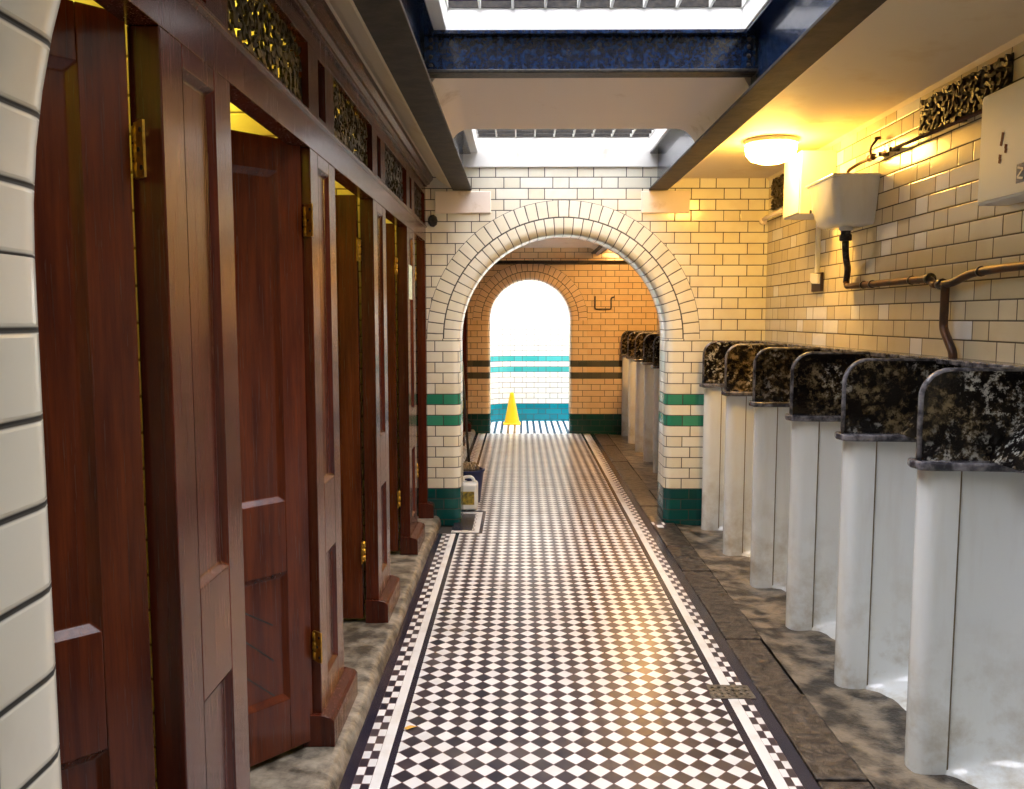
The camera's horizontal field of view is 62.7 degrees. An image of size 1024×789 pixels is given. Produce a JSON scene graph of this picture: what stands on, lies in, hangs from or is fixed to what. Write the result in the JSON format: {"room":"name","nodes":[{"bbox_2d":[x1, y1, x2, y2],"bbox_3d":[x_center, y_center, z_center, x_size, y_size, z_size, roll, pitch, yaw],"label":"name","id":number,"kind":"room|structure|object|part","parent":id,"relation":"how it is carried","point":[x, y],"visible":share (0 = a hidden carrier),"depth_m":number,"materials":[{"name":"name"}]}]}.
{"room":"public restroom","nodes":[
{"label":"public restroom","id":0,"kind":"room"},
{"bbox_2d":[0,0,61,788],"bbox_3d":[-0.159,0.041,0.653,3.770,2.740,0.200,0,5,1],"label":"wall","id":1,"kind":"structure","parent":0,"point":[29,726],"depth_m":0.68,"materials":[{"name":"beige brick"}]},
{"bbox_2d":[72,0,156,788],"bbox_3d":[-1.348,0.114,1.776,1.270,2.450,0.100,0,5,1],"label":"wall","id":2,"kind":"structure","parent":0,"point":[89,2],"depth_m":1.71,"materials":[{"name":"wood"}]},
{"bbox_2d":[228,21,288,137],"bbox_3d":[-1.338,0.017,2.851,1.270,2.450,0.100,0,5,1],"label":"wall","id":3,"kind":"structure","parent":0,"point":[240,121],"depth_m":2.71,"materials":[{"name":"paint"}]},
{"bbox_2d":[335,109,365,612],"bbox_3d":[-1.327,-0.085,3.966,1.270,2.450,0.100,0,5,1],"label":"wall","id":4,"kind":"structure","parent":0,"point":[339,189],"depth_m":3.90,"materials":[{"name":"wood"}]},
{"bbox_2d":[386,219,399,547],"bbox_3d":[-1.317,-0.187,5.082,1.270,2.450,0.100,0,5,1],"label":"wall","id":5,"kind":"structure","parent":0,"point":[387,220],"depth_m":5.04,"materials":[{"name":"wood"}]},
{"bbox_2d":[491,281,568,421],"bbox_3d":[0.637,-1.300,11.627,2.668,3.420,0.892,-2,6,-22],"label":"wall","id":6,"kind":"structure","parent":0,"point":[530,319],"depth_m":11.78,"materials":[{"name":"white tile"}]},
{"bbox_2d":[468,248,656,434],"bbox_3d":[-0.064,-0.744,10.627,3.770,2.495,0.300,0,5,1],"label":"wall","id":7,"kind":"structure","parent":0,"point":[595,362],"depth_m":10.46,"materials":[{"name":"tile"}]},
{"bbox_2d":[495,260,627,263],"bbox_3d":[0.644,-1.632,10.363,2.290,0.042,0.052,0,5,1],"label":"pipe","id":8,"kind":"object","parent":7,"relation":"attached to","point":[523,261],"visible":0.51,"depth_m":10.34,"materials":[{"name":"brown metal"}]},
{"bbox_2d":[594,296,614,309],"bbox_3d":[1.146,-1.135,10.415,0.251,0.169,0.024,0,5,1],"label":"conduit","id":9,"kind":"object","parent":7,"relation":"attached to","point":[595,308],"visible":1,"depth_m":10.41,"materials":[{"name":"brown metal"}]},
{"bbox_2d":[519,238,605,255],"bbox_3d":[0.370,-1.710,9.380,1.310,0.205,1.800,0,5,1],"label":"ceiling","id":10,"kind":"structure","parent":0,"point":[553,242],"depth_m":9.81,"materials":[{"name":"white paint"}]},
{"bbox_2d":[591,245,606,253],"bbox_3d":[1.024,-1.670,8.223,0.130,0.255,4.300,0,5,1],"label":"beam","id":11,"kind":"structure","parent":10,"relation":"attached to","point":[599,247],"depth_m":9.87,"materials":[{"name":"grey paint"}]},
{"bbox_2d":[415,167,768,525],"bbox_3d":[-0.108,-0.325,6.027,3.770,2.495,0.340,0,5,1],"label":"wall","id":12,"kind":"structure","parent":0,"point":[703,269],"depth_m":5.80,"materials":[{"name":"white tile"}]},
{"bbox_2d":[428,215,437,226],"bbox_3d":[-0.543,-1.193,5.769,0.066,0.084,0.021,0,5,1],"label":"bracket","id":13,"kind":"object","parent":12,"relation":"attached to","point":[432,220],"visible":1,"depth_m":5.76,"materials":[{"name":"metal"}]},
{"bbox_2d":[435,191,490,213],"bbox_3d":[-0.337,-1.320,5.787,0.385,0.150,0.062,0,5,1],"label":"stone","id":14,"kind":"object","parent":12,"relation":"attached to","point":[446,202],"visible":1,"depth_m":5.76,"materials":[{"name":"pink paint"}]},
{"bbox_2d":[463,137,657,167],"bbox_3d":[0.322,-1.699,5.891,1.450,0.265,0.352,0,5,1],"label":"upstand","id":15,"kind":"structure","parent":12,"relation":"on","point":[492,151],"depth_m":5.72,"materials":[{"name":"white paint"}]},
{"bbox_2d":[641,191,689,212],"bbox_3d":[1.051,-1.319,5.774,0.330,0.150,0.062,0,5,1],"label":"stone","id":16,"kind":"object","parent":12,"relation":"attached to","point":[651,201],"visible":1,"depth_m":5.74,"materials":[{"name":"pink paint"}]},
{"bbox_2d":[425,0,768,151],"bbox_3d":[0.334,-1.716,5.534,1.480,0.165,9.660,0,5,1],"label":"skylight","id":17,"kind":"structure","parent":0,"point":[442,18],"depth_m":3.33,"materials":[{"name":"white glass"}]},
{"bbox_2d":[353,0,471,190],"bbox_3d":[-0.365,-1.298,3.249,0.130,0.255,5.020,0,5,1],"label":"beam","id":18,"kind":"structure","parent":17,"relation":"attached to","point":[398,28],"depth_m":3.09,"materials":[{"name":"blue paint"}]},
{"bbox_2d":[476,129,654,137],"bbox_3d":[0.344,-1.713,5.087,1.180,0.046,1.260,0,5,1],"label":"window","id":19,"kind":"structure","parent":17,"relation":"attached to","point":[496,133],"depth_m":5.61,"materials":[{"name":"white paint"}]},
{"bbox_2d":[424,29,757,77],"bbox_3d":[0.307,-1.351,3.338,1.316,0.165,0.100,0,5,1],"label":"cross beam","id":20,"kind":"structure","parent":17,"relation":"attached to","point":[567,53],"depth_m":3.33,"materials":[{"name":"metal"}]},
{"bbox_2d":[445,0,747,8],"bbox_3d":[0.315,-1.435,2.025,1.180,0.046,2.632,0,5,1],"label":"window","id":21,"kind":"structure","parent":17,"relation":"attached to","point":[512,4],"depth_m":3.32,"materials":[{"name":"white glass"}]},
{"bbox_3d":[0.315,-1.442,2.025,1.170,0.001,2.620,0,5,1],"label":"pane","id":22,"kind":"part","parent":21,"relation":"part of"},
{"bbox_2d":[649,0,886,189],"bbox_3d":[0.977,-1.296,3.237,0.130,0.255,5.020,0,5,1],"label":"beam","id":23,"kind":"structure","parent":17,"relation":"attached to","point":[792,35],"depth_m":3.08,"materials":[{"name":"blue paint"}]},
{"bbox_2d":[229,0,1023,187],"bbox_3d":[-0.111,-1.509,4.031,3.700,0.505,12.700,0,5,1],"label":"ceiling","id":24,"kind":"structure","parent":0,"point":[903,48],"depth_m":3.65,"materials":[{"name":"beige paint"}]},
{"bbox_2d":[744,135,798,164],"bbox_3d":[1.389,-1.302,4.508,0.281,0.125,0.281,0,5,1],"label":"lamp","id":25,"kind":"object","parent":24,"relation":"attached to","point":[766,149],"visible":1,"depth_m":4.41,"materials":[{"name":"white glass"}]},
{"bbox_2d":[339,421,977,788],"bbox_3d":[-0.004,1.025,5.014,4.100,0.069,14.200,0,5,1],"label":"floor","id":26,"kind":"structure","parent":0,"point":[549,636],"depth_m":3.55,"materials":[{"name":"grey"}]},
{"bbox_2d":[250,430,474,788],"bbox_3d":[-1.222,0.912,5.788,1.447,0.074,9.660,0,5,1],"label":"kerb","id":27,"kind":"object","parent":26,"relation":"on","point":[368,647],"visible":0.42,"depth_m":3.26,"materials":[{"name":"stone"}]},
{"bbox_2d":[93,0,434,788],"bbox_3d":[-0.620,-0.090,3.362,0.116,2.369,5.060,0,5,1],"label":"screen","id":28,"kind":"object","parent":27,"relation":"on","point":[186,68],"visible":0.99,"depth_m":1.89,"materials":[{"name":"brown wood"}]},
{"bbox_2d":[34,0,155,788],"bbox_3d":[-0.927,0.299,1.342,0.715,1.920,0.083,-5,7,-44],"label":"door","id":29,"kind":"structure","parent":28,"relation":"attached to","point":[84,241],"depth_m":1.50,"materials":[{"name":"brown wood"}]},
{"bbox_3d":[-0.643,-0.882,3.290,0.070,0.110,5.020,0,5,1],"label":"transom rail","id":30,"kind":"part","parent":28,"relation":"part of","materials":[{"name":"brown wood"}]},
{"bbox_2d":[227,0,301,101],"bbox_3d":[-0.652,-0.943,2.220,0.012,0.205,0.720,0,5,1],"label":"grille","id":31,"kind":"object","parent":28,"relation":"attached to","point":[284,28],"depth_m":2.27,"materials":[{"name":"metal"}]},
{"bbox_2d":[231,130,321,766],"bbox_3d":[-0.878,0.201,2.422,0.083,1.920,0.715,5,7,42],"label":"door","id":32,"kind":"structure","parent":28,"relation":"attached to","point":[266,170],"depth_m":2.59,"materials":[{"name":"wood"}]},
{"bbox_3d":[-0.648,-1.168,3.264,0.060,0.055,5.020,0,5,1],"label":"rail","id":33,"kind":"part","parent":28,"relation":"part of","materials":[{"name":"brown wood"}]},
{"bbox_2d":[335,195,365,618],"bbox_3d":[-1.025,0.078,3.778,0.715,1.920,0.083,0,5,0],"label":"door","id":34,"kind":"structure","parent":28,"relation":"attached to","point":[348,244],"depth_m":3.78,"materials":[{"name":"wood"}]},
{"bbox_2d":[333,87,367,165],"bbox_3d":[-0.642,-1.042,3.310,0.012,0.205,0.770,0,5,1],"label":"grille","id":35,"kind":"object","parent":28,"relation":"attached to","point":[351,119],"depth_m":3.32,"materials":[{"name":"metal"}]},
{"bbox_3d":[-0.620,-1.232,3.258,0.116,0.074,5.020,0,5,1],"label":"cornice","id":36,"kind":"part","parent":28,"relation":"part of","materials":[{"name":"brown wood"}]},
{"bbox_2d":[386,223,400,550],"bbox_3d":[-1.014,-0.023,4.887,0.715,1.920,0.083,0,5,-1],"label":"door","id":37,"kind":"structure","parent":28,"relation":"attached to","point":[391,260],"depth_m":4.90,"materials":[{"name":"wood"}]},
{"bbox_2d":[385,151,402,201],"bbox_3d":[-0.631,-1.144,4.426,0.012,0.205,0.770,0,5,1],"label":"grille","id":38,"kind":"object","parent":28,"relation":"attached to","point":[393,163],"depth_m":4.46,"materials":[{"name":"metal"}]},
{"bbox_2d":[408,265,411,299],"bbox_3d":[-0.601,-0.664,4.971,0.002,0.200,0.150,0,5,1],"label":"paper notice","id":39,"kind":"object","parent":28,"relation":"attached to","point":[409,266],"visible":1,"depth_m":4.96,"materials":[{"name":"white paper"}]},
{"bbox_2d":[415,267,418,513],"bbox_3d":[-0.910,-0.106,5.800,0.515,1.920,0.083,0,5,0],"label":"door","id":40,"kind":"structure","parent":28,"relation":"attached to","point":[415,267],"depth_m":5.85,"materials":[{"name":"wood"}]},
{"bbox_2d":[414,187,420,219],"bbox_3d":[-0.622,-1.236,5.436,0.012,0.205,0.560,0,5,1],"label":"grille","id":41,"kind":"object","parent":28,"relation":"attached to","point":[417,190],"depth_m":5.50,"materials":[{"name":"metal"}]},
{"bbox_2d":[463,306,471,445],"bbox_3d":[-0.573,-0.543,8.341,0.116,2.369,4.340,0,5,1],"label":"screen","id":42,"kind":"object","parent":27,"relation":"on","point":[465,324],"visible":0.02,"depth_m":10.32,"materials":[{"name":"brown wood"}]},
{"bbox_2d":[463,475,477,509],"bbox_3d":[-0.325,0.741,6.396,0.130,0.256,0.162,0,5,1],"label":"plastic jug","id":43,"kind":"object","parent":26,"relation":"on","point":[470,486],"visible":0.84,"depth_m":6.32,"materials":[{"name":"white plastic"}]},
{"bbox_3d":[-0.326,0.644,6.388,0.111,0.060,0.024,0,5,1],"label":"handle","id":44,"kind":"part","parent":43,"relation":"part of","materials":[{"name":"white plastic"}]},
{"bbox_2d":[463,466,484,502],"bbox_3d":[-0.338,0.712,6.655,0.250,0.274,0.250,0,5,1],"label":"bucket","id":45,"kind":"object","parent":26,"relation":"on","point":[477,474],"visible":0.38,"depth_m":6.58,"materials":[{"name":"blue plastic"}]},
{"bbox_2d":[463,367,479,469],"bbox_3d":[-0.333,0.252,6.608,0.158,1.022,0.159,0,5,1],"label":"mop","id":46,"kind":"object","parent":45,"relation":"in","point":[467,465],"visible":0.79,"depth_m":6.60,"materials":[{"name":"metal"}]},
{"bbox_3d":[-0.365,0.157,6.605,0.076,0.831,0.022,0,5,1],"label":"handle","id":47,"kind":"part","parent":46,"relation":"part of","materials":[{"name":"wood"}]},
{"bbox_2d":[503,392,520,424],"bbox_3d":[-0.001,0.189,11.515,0.240,0.435,0.240,0,5,1],"label":"traffic cone","id":48,"kind":"object","parent":26,"relation":"on","point":[511,418],"visible":1,"depth_m":11.46,"materials":[{"name":"yellow plastic"}]},
{"bbox_2d":[619,330,657,435],"bbox_3d":[1.561,-0.105,10.159,0.463,1.327,0.679,0,5,1],"label":"stall urinal","id":49,"kind":"object","parent":26,"relation":"on","point":[625,362],"visible":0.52,"depth_m":10.40,"materials":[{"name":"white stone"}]},
{"bbox_2d":[626,331,659,443],"bbox_3d":[1.555,-0.049,9.536,0.463,1.327,0.679,0,5,1],"label":"stall urinal","id":50,"kind":"object","parent":26,"relation":"on","point":[631,338],"visible":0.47,"depth_m":9.77,"materials":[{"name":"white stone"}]},
{"bbox_2d":[633,332,659,451],"bbox_3d":[1.549,0.008,8.914,0.463,1.327,0.679,0,5,1],"label":"stall urinal","id":51,"kind":"object","parent":26,"relation":"on","point":[639,407],"visible":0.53,"depth_m":9.15,"materials":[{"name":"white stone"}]},
{"bbox_2d":[641,333,659,461],"bbox_3d":[1.543,0.065,8.291,0.463,1.327,0.679,0,5,1],"label":"stall urinal","id":52,"kind":"object","parent":26,"relation":"on","point":[648,340],"visible":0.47,"depth_m":8.53,"materials":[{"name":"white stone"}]},
{"bbox_2d":[651,335,659,472],"bbox_3d":[1.537,0.121,7.669,0.463,1.327,0.679,0,5,1],"label":"stall urinal","id":53,"kind":"object","parent":26,"relation":"on","point":[656,343],"visible":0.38,"depth_m":7.92,"materials":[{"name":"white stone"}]},
{"bbox_2d":[706,684,756,698],"bbox_3d":[0.850,1.165,3.271,0.170,0.026,0.120,0,5,1],"label":"floor grate","id":54,"kind":"object","parent":26,"relation":"on","point":[716,691],"visible":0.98,"depth_m":3.26,"materials":[{"name":"metal"}]},
{"bbox_2d":[699,340,789,530],"bbox_3d":[1.516,0.317,5.523,0.463,1.327,0.679,0,5,1],"label":"stall urinal","id":55,"kind":"object","parent":26,"relation":"on","point":[714,352],"visible":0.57,"depth_m":5.76,"materials":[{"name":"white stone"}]},
{"bbox_2d":[721,343,833,556],"bbox_3d":[1.510,0.374,4.901,0.463,1.327,0.679,0,5,1],"label":"stall urinal","id":56,"kind":"object","parent":26,"relation":"on","point":[739,358],"visible":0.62,"depth_m":5.14,"materials":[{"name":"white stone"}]},
{"bbox_2d":[749,347,877,591],"bbox_3d":[1.505,0.430,4.278,0.463,1.327,0.679,0,5,1],"label":"stall urinal","id":57,"kind":"object","parent":26,"relation":"on","point":[770,401],"visible":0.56,"depth_m":4.52,"materials":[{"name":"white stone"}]},
{"bbox_2d":[785,351,947,639],"bbox_3d":[1.499,0.487,3.656,0.463,1.327,0.679,0,5,1],"label":"stall urinal","id":58,"kind":"object","parent":26,"relation":"on","point":[814,414],"visible":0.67,"depth_m":3.89,"materials":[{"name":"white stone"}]},
{"bbox_2d":[834,358,1023,709],"bbox_3d":[1.493,0.544,3.033,0.463,1.327,0.679,0,5,1],"label":"stall urinal","id":59,"kind":"object","parent":26,"relation":"on","point":[878,431],"visible":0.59,"depth_m":3.27,"materials":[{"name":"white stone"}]},
{"bbox_2d":[904,368,1023,788],"bbox_3d":[1.487,0.600,2.411,0.463,1.327,0.679,0,5,1],"label":"stall urinal","id":60,"kind":"object","parent":26,"relation":"on","point":[965,709],"visible":0.97,"depth_m":2.65,"materials":[{"name":"white ceramic"}]},
{"bbox_2d":[657,41,1023,367],"bbox_3d":[1.791,-0.314,4.272,0.100,2.850,13.000,0,5,1],"label":"wall","id":61,"kind":"structure","parent":0,"point":[929,218],"depth_m":3.67,"materials":[{"name":"tile"}]},
{"bbox_2d":[759,209,782,224],"bbox_3d":[1.714,-1.173,5.561,0.052,0.058,0.402,0,5,1],"label":"pipe stub","id":62,"kind":"object","parent":61,"relation":"attached to","point":[763,220],"visible":1,"depth_m":5.59,"materials":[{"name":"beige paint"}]},
{"bbox_2d":[771,174,783,209],"bbox_3d":[1.741,-1.325,5.506,0.022,0.200,0.240,0,5,1],"label":"air vent","id":63,"kind":"object","parent":61,"relation":"in","point":[777,187],"visible":0.98,"depth_m":5.48,"materials":[{"name":"metal"}]},
{"bbox_2d":[783,151,836,219],"bbox_3d":[1.647,-1.155,4.659,0.195,0.335,0.280,0,5,1],"label":"meter box","id":64,"kind":"object","parent":61,"relation":"attached to","point":[804,168],"visible":0.67,"depth_m":4.53,"materials":[{"name":"white paint"}]},
{"bbox_3d":[1.552,-1.155,4.660,0.006,0.319,0.264,0,5,1],"label":"door","id":65,"kind":"part","parent":64,"relation":"part of","materials":[{"name":"white paint"}]},
{"bbox_2d":[810,223,823,291],"bbox_3d":[1.728,-0.790,4.762,0.033,0.410,0.150,0,5,1],"label":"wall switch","id":66,"kind":"object","parent":61,"relation":"attached to","point":[816,278],"visible":0.86,"depth_m":4.75,"materials":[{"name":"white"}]},
{"bbox_2d":[805,173,879,230],"bbox_3d":[1.627,-0.938,4.167,0.224,0.252,0.400,0,5,1],"label":"cistern","id":67,"kind":"object","parent":61,"relation":"attached to","point":[839,201],"visible":1,"depth_m":4.01,"materials":[{"name":"white ceramic"}]},
{"bbox_3d":[1.627,-1.055,4.156,0.224,0.017,0.400,0,5,1],"label":"lid","id":68,"kind":"part","parent":67,"relation":"part of","materials":[{"name":"white ceramic"}]},
{"bbox_2d":[839,226,852,230],"bbox_3d":[1.660,-0.822,4.177,0.068,0.020,0.068,0,5,1],"label":"outlet","id":69,"kind":"object","parent":67,"relation":"attached to","point":[841,228],"depth_m":4.15,"materials":[{"name":"white ceramic"}]},
{"bbox_2d":[767,33,1023,180],"bbox_3d":[1.723,-1.239,3.234,0.015,0.017,5.019,0,5,1],"label":"trim","id":70,"kind":"structure","parent":61,"relation":"attached to","point":[1020,38],"depth_m":3.47,"materials":[{"name":"beige paint"}]},
{"bbox_2d":[846,109,981,172],"bbox_3d":[1.706,-1.085,3.523,0.086,0.162,1.235,0,5,-2],"label":"supply pipe","id":71,"kind":"object","parent":61,"relation":"attached to","point":[955,120],"visible":0.91,"depth_m":3.60,"materials":[{"name":"orange metal"}]},
{"bbox_2d":[839,231,1023,357],"bbox_3d":[1.673,-0.404,2.938,0.109,0.607,2.756,0,5,1],"label":"pipe","id":72,"kind":"object","parent":61,"relation":"attached to","point":[944,285],"visible":0.99,"depth_m":3.29,"materials":[{"name":"orange metal"}]},
{"bbox_2d":[919,52,1013,134],"bbox_3d":[1.719,-1.129,3.215,0.022,0.155,0.640,0,5,1],"label":"air vent","id":73,"kind":"object","parent":61,"relation":"in","point":[965,96],"visible":0.85,"depth_m":3.17,"materials":[{"name":"metal"}]},
{"bbox_2d":[978,79,1023,205],"bbox_3d":[1.671,-0.818,2.641,0.108,0.370,0.560,0,5,1],"label":"control box","id":74,"kind":"object","parent":61,"relation":"attached to","point":[1001,167],"visible":1,"depth_m":2.78,"materials":[{"name":"white paint"}]}
]}

